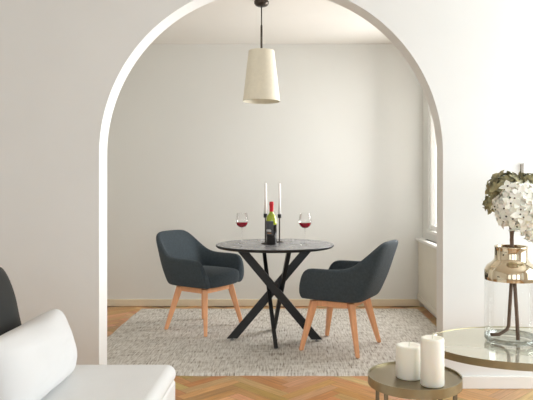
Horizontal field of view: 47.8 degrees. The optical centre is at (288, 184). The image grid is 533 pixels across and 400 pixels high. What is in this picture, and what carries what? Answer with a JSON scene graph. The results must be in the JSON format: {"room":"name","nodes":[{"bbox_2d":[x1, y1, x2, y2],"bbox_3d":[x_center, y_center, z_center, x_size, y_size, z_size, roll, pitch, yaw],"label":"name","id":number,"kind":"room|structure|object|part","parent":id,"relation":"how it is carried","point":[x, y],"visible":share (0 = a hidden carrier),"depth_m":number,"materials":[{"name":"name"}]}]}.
{"room":"living room","nodes":[
{"label":"living room","id":0,"kind":"room"},
{"bbox_2d":[107,44,422,298],"bbox_3d":[-0.555,-0.100,6.060,4.090,2.620,0.120,0,0,0],"label":"wall","id":1,"kind":"structure","parent":0,"point":[342,141],"depth_m":6.00,"materials":[{"name":"paint"}]},
{"bbox_2d":[107,299,418,305],"bbox_3d":[-0.580,1.175,5.991,3.840,0.070,0.018,0,0,0],"label":"baseboard","id":2,"kind":"structure","parent":1,"relation":"attached to","point":[110,302],"depth_m":5.98,"materials":[{"name":"paint"}]},
{"bbox_2d":[0,0,532,375],"bbox_3d":[-0.050,-0.100,3.655,5.900,2.620,0.158,0,0,0],"label":"wall","id":3,"kind":"structure","parent":0,"point":[65,65],"depth_m":3.58,"materials":[{"name":"paint"}]},
{"bbox_2d":[462,376,532,388],"bbox_3d":[1.909,1.173,3.566,1.982,0.075,0.020,0,0,0],"label":"baseboard","id":4,"kind":"structure","parent":3,"relation":"attached to","point":[469,382],"depth_m":3.56,"materials":[{"name":"paint"}]},
{"bbox_2d":[522,163,532,174],"bbox_3d":[1.570,0.065,3.564,0.360,0.390,0.021,0,0,0],"label":"canvas","id":5,"kind":"object","parent":3,"relation":"attached to","point":[526,167],"visible":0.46,"depth_m":3.55},
{"bbox_2d":[151,0,392,43],"bbox_3d":[-0.050,-1.460,1.800,6.100,0.100,8.600,0,0,0],"label":"ceiling","id":6,"kind":"structure","parent":0,"point":[218,21],"depth_m":5.27,"materials":[{"name":"paint"}]},
{"bbox_2d":[243,0,279,103],"bbox_3d":[-0.208,-1.021,4.550,0.282,0.776,0.282,0,0,0],"label":"pendant lamp","id":7,"kind":"object","parent":6,"relation":"hanging from","point":[261,81],"visible":1,"depth_m":4.46,"materials":[{"name":"fabric"}]},
{"bbox_3d":[-0.208,-0.825,4.550,0.282,0.383,0.282,0,0,0],"label":"lamp shade","id":8,"kind":"part","parent":7,"relation":"part of","materials":[{"name":"fabric"}]},
{"bbox_2d":[107,306,532,399],"bbox_3d":[-0.050,1.212,1.800,6.000,0.003,8.500,0,0,0],"label":"floor","id":9,"kind":"structure","parent":0,"point":[186,387],"depth_m":3.60,"materials":[{"name":"brown wood"}]},
{"bbox_2d":[41,365,175,399],"bbox_3d":[-0.995,0.840,1.780,1.010,0.740,1.700,0,0,0],"label":"sofa","id":10,"kind":"object","parent":9,"relation":"on","point":[86,382],"visible":0.64,"depth_m":2.38,"materials":[{"name":"white fabric"}]},
{"bbox_2d":[0,267,21,335],"bbox_3d":[-1.144,0.549,2.260,0.187,0.441,0.457,0,0,-1],"label":"cushion","id":11,"kind":"object","parent":10,"relation":"on","point":[9,313],"visible":0.36,"depth_m":2.34,"materials":[{"name":"grey fabric"}]},
{"bbox_2d":[0,309,76,399],"bbox_3d":[-0.942,0.641,2.215,0.218,0.267,0.582,0,0,4],"label":"pillow","id":12,"kind":"object","parent":10,"relation":"on","point":[38,354],"visible":1,"depth_m":2.08,"materials":[{"name":"fabric"}]},
{"bbox_3d":[-0.997,0.995,1.777,1.006,0.310,1.694,0,0,0],"label":"seat","id":13,"kind":"part","parent":10,"relation":"part of","materials":[{"name":"white fabric"}]},
{"bbox_2d":[107,309,436,375],"bbox_3d":[-0.096,1.203,4.815,2.708,0.013,2.040,0,0,0],"label":"rug","id":14,"kind":"object","parent":9,"relation":"on","point":[143,339],"visible":0.68,"depth_m":4.56,"materials":[{"name":"grey carpet"}]},
{"bbox_2d":[156,230,243,336],"bbox_3d":[-0.772,0.795,5.084,0.657,0.800,0.580,0,0,33],"label":"dining chair","id":15,"kind":"object","parent":14,"relation":"on","point":[186,263],"visible":1,"depth_m":4.97,"materials":[{"name":"grey fabric"}]},
{"bbox_3d":[-0.956,1.016,4.979,0.154,0.357,0.046,0,0,-16],"label":"leg","id":16,"kind":"part","parent":15,"relation":"part of","materials":[{"name":"brown wood"}]},
{"bbox_3d":[-0.707,0.857,5.042,0.304,0.040,0.344,0,0,33],"label":"seat rail","id":17,"kind":"part","parent":15,"relation":"part of","materials":[{"name":"brown wood"}]},
{"bbox_3d":[-0.668,1.016,4.786,0.046,0.357,0.144,0,0,-11],"label":"leg","id":18,"kind":"part","parent":15,"relation":"part of","materials":[{"name":"brown wood"}]},
{"bbox_2d":[203,266,238,287],"bbox_3d":[-0.694,0.760,5.033,0.473,0.137,0.444,0,0,33],"label":"seat cushion","id":19,"kind":"object","parent":15,"relation":"on","point":[215,276],"depth_m":4.90,"materials":[{"name":"grey fabric"}]},
{"bbox_3d":[-0.458,1.016,5.110,0.144,0.357,0.046,0,0,-13],"label":"leg","id":20,"kind":"part","parent":15,"relation":"part of","materials":[{"name":"brown wood"}]},
{"bbox_2d":[216,239,333,348],"bbox_3d":[-0.109,0.828,4.690,0.920,0.737,0.920,0,0,0],"label":"dining table","id":21,"kind":"object","parent":14,"relation":"on","point":[289,246],"visible":0.97,"depth_m":4.62,"materials":[{"name":"metal"}]},
{"bbox_2d":[236,213,247,243],"bbox_3d":[-0.370,0.340,4.720,0.100,0.239,0.100,0,0,0],"label":"wine glass","id":22,"kind":"object","parent":21,"relation":"on","point":[239,224],"visible":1,"depth_m":4.71,"materials":[{"name":"clear glass"}]},
{"bbox_2d":[236,213,247,227],"bbox_3d":[-0.370,0.278,4.720,0.100,0.114,0.100,0,0,0],"label":"bowl","id":23,"kind":"object","parent":22,"relation":"on","point":[240,224],"depth_m":4.70,"materials":[{"name":"clear glass"}]},
{"bbox_2d":[261,214,266,243],"bbox_3d":[-0.184,0.342,4.700,0.072,0.235,0.072,0,0,0],"label":"candlestick","id":24,"kind":"object","parent":21,"relation":"on","point":[265,215],"visible":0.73,"depth_m":4.69,"materials":[{"name":"black metal"}]},
{"bbox_2d":[264,182,266,213],"bbox_3d":[-0.184,0.106,4.700,0.024,0.276,0.024,0,0,0],"label":"taper candle","id":25,"kind":"object","parent":24,"relation":"in","point":[265,184],"visible":0.99,"depth_m":4.69,"materials":[{"name":"white wax"}]},
{"bbox_3d":[-0.137,0.833,4.680,0.685,0.702,0.124,0,0,0],"label":"leg","id":26,"kind":"part","parent":21,"relation":"part of","materials":[{"name":"black metal"}]},
{"bbox_3d":[-0.155,0.833,4.675,0.039,0.702,0.643,0,0,-12],"label":"leg","id":27,"kind":"part","parent":21,"relation":"part of","materials":[{"name":"black metal"}]},
{"bbox_2d":[266,201,276,244],"bbox_3d":[-0.136,0.293,4.640,0.083,0.332,0.084,0,0,0],"label":"wine bottle","id":28,"kind":"object","parent":21,"relation":"on","point":[271,219],"visible":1,"depth_m":4.61,"materials":[{"name":"green glass"}]},
{"bbox_3d":[-0.086,0.833,4.630,0.676,0.702,0.082,0,0,0],"label":"leg","id":29,"kind":"part","parent":21,"relation":"part of","materials":[{"name":"black metal"}]},
{"bbox_2d":[277,214,283,241],"bbox_3d":[-0.076,0.347,4.830,0.072,0.225,0.072,0,0,0],"label":"candlestick","id":30,"kind":"object","parent":21,"relation":"on","point":[279,215],"visible":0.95,"depth_m":4.82,"materials":[{"name":"black metal"}]},
{"bbox_2d":[278,182,280,213],"bbox_3d":[-0.076,0.113,4.830,0.024,0.282,0.024,0,0,0],"label":"taper candle","id":31,"kind":"object","parent":30,"relation":"on","point":[279,184],"visible":1,"depth_m":4.82,"materials":[{"name":"white wax"}]},
{"bbox_3d":[-0.061,0.833,4.695,0.040,0.702,0.605,0,0,-14],"label":"leg","id":32,"kind":"part","parent":21,"relation":"part of","materials":[{"name":"black metal"}]},
{"bbox_2d":[299,213,310,244],"bbox_3d":[0.124,0.340,4.640,0.100,0.239,0.100,0,0,0],"label":"wine glass","id":33,"kind":"object","parent":21,"relation":"on","point":[304,225],"visible":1,"depth_m":4.63,"materials":[{"name":"clear glass"}]},
{"bbox_2d":[299,213,310,226],"bbox_3d":[0.124,0.278,4.640,0.100,0.114,0.100,0,0,0],"label":"bowl","id":34,"kind":"object","parent":33,"relation":"on","point":[302,224],"depth_m":4.66,"materials":[{"name":"clear glass"}]},
{"bbox_2d":[299,240,397,357],"bbox_3d":[0.453,0.795,4.419,0.657,0.800,0.580,0,0,27],"label":"dining chair","id":35,"kind":"object","parent":14,"relation":"on","point":[346,284],"visible":1,"depth_m":4.22,"materials":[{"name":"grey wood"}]},
{"bbox_3d":[0.142,1.016,4.360,0.144,0.357,0.046,0,0,-19],"label":"leg","id":36,"kind":"part","parent":35,"relation":"part of","materials":[{"name":"brown wood"}]},
{"bbox_3d":[0.318,1.016,4.704,0.046,0.357,0.144,0,0,-17],"label":"leg","id":37,"kind":"part","parent":35,"relation":"part of","materials":[{"name":"brown wood"}]},
{"bbox_3d":[0.384,0.857,4.454,0.304,0.040,0.344,0,0,27],"label":"seat rail","id":38,"kind":"part","parent":35,"relation":"part of","materials":[{"name":"brown wood"}]},
{"bbox_3d":[0.453,1.016,4.207,0.046,0.357,0.154,0,0,-14],"label":"leg","id":39,"kind":"part","parent":35,"relation":"part of","materials":[{"name":"brown wood"}]},
{"bbox_3d":[0.624,1.016,4.543,0.154,0.357,0.046,0,0,-22],"label":"leg","id":40,"kind":"part","parent":35,"relation":"part of","materials":[{"name":"brown wood"}]},
{"bbox_2d":[368,361,462,399],"bbox_3d":[0.531,1.006,2.540,0.392,0.408,0.392,0,0,0],"label":"side table","id":41,"kind":"object","parent":9,"relation":"on","point":[382,378],"visible":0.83,"depth_m":2.44,"materials":[{"name":"brown metal"}]},
{"bbox_3d":[0.392,1.016,2.657,0.016,0.388,0.016,0,0,0],"label":"leg","id":42,"kind":"part","parent":41,"relation":"part of","materials":[{"name":"metal"}]},
{"bbox_2d":[396,340,419,380],"bbox_3d":[0.506,0.731,2.530,0.111,0.157,0.111,0,0,0],"label":"pillar candle","id":43,"kind":"object","parent":41,"relation":"on","point":[407,353],"visible":0.91,"depth_m":2.48,"materials":[{"name":"beige wax"}]},
{"bbox_2d":[369,363,460,389],"bbox_3d":[0.531,0.816,2.540,0.381,0.012,0.381,0,0,0],"label":"tray","id":44,"kind":"object","parent":41,"relation":"on","point":[382,376],"depth_m":2.49,"materials":[{"name":"brown metal"}]},
{"bbox_2d":[420,332,443,388],"bbox_3d":[0.580,0.703,2.430,0.095,0.214,0.095,0,0,0],"label":"pillar candle","id":45,"kind":"object","parent":41,"relation":"on","point":[431,346],"visible":1,"depth_m":2.39,"materials":[{"name":"beige wax"}]},
{"bbox_2d":[416,237,436,315],"bbox_3d":[1.300,0.865,4.978,0.076,0.690,2.015,0,0,0],"label":"radiator cover","id":46,"kind":"object","parent":9,"relation":"on","point":[427,249],"visible":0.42,"depth_m":5.58,"materials":[{"name":"metal"}]},
{"bbox_2d":[416,237,436,248],"bbox_3d":[1.300,0.538,4.978,0.076,0.032,2.015,0,0,0],"label":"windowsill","id":47,"kind":"structure","parent":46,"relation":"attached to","point":[427,243],"depth_m":5.58,"materials":[{"name":"paint"}]},
{"bbox_3d":[1.282,1.113,4.982,0.009,0.055,2.005,0,0,0],"label":"rail","id":48,"kind":"part","parent":46,"relation":"part of","materials":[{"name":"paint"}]},
{"bbox_2d":[433,326,532,371],"bbox_3d":[1.165,0.994,2.950,0.960,0.433,0.700,0,0,0],"label":"coffee table","id":49,"kind":"object","parent":9,"relation":"on","point":[469,345],"visible":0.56,"depth_m":2.85,"materials":[{"name":"clear glass"}]},
{"bbox_2d":[484,244,532,345],"bbox_3d":[1.103,0.541,2.980,0.256,0.477,0.256,0,0,0],"label":"vase","id":50,"kind":"object","parent":49,"relation":"on","point":[509,264],"visible":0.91,"depth_m":2.90,"materials":[{"name":"gold glass"}]},
{"bbox_2d":[482,164,532,335],"bbox_3d":[1.152,0.327,3.108,0.296,0.868,0.204,0,0,0],"label":"hydrangea","id":51,"kind":"object","parent":50,"relation":"in","point":[497,180],"visible":0.49,"depth_m":3.07,"materials":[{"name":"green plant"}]},
{"bbox_3d":[1.072,0.430,3.022,0.114,0.660,0.033,0,0,0],"label":"stem","id":52,"kind":"part","parent":51,"relation":"part of","materials":[{"name":"brown plant"}]},
{"bbox_3d":[1.103,0.757,2.980,0.253,0.024,0.253,0,0,0],"label":"glass","id":53,"kind":"part","parent":50,"relation":"part of","materials":[{"name":"clear glass"}]},
{"bbox_2d":[490,180,532,339],"bbox_3d":[1.119,0.370,2.893,0.280,0.789,0.222,0,0,0],"label":"hydrangea","id":54,"kind":"object","parent":50,"relation":"in","point":[513,206],"visible":1,"depth_m":2.83,"materials":[{"name":"beige plant"}]},
{"bbox_3d":[1.113,0.454,2.941,0.053,0.620,0.057,0,0,0],"label":"stem","id":55,"kind":"part","parent":54,"relation":"part of","materials":[{"name":"brown plant"}]},
{"bbox_2d":[423,91,436,317],"bbox_3d":[1.410,-0.100,4.867,0.140,2.620,2.266,0,0,0],"label":"wall","id":56,"kind":"structure","parent":0,"point":[426,110],"depth_m":5.85,"materials":[{"name":"paint"}]},
{"bbox_2d":[426,111,436,235],"bbox_3d":[1.364,-0.305,5.055,0.072,1.530,1.490,0,0,0],"label":"window","id":57,"kind":"structure","parent":56,"relation":"in","point":[433,157],"depth_m":5.71,"materials":[{"name":"paint"}]},
{"bbox_3d":[1.340,0.445,5.055,0.024,0.030,1.490,0,0,0],"label":"sill","id":58,"kind":"part","parent":57,"relation":"part of","materials":[{"name":"paint"}]},
{"bbox_3d":[1.372,-0.320,5.055,0.004,1.420,1.350,0,0,0],"label":"pane","id":59,"kind":"part","parent":57,"relation":"part of","materials":[{"name":"clear glass"}]}
]}

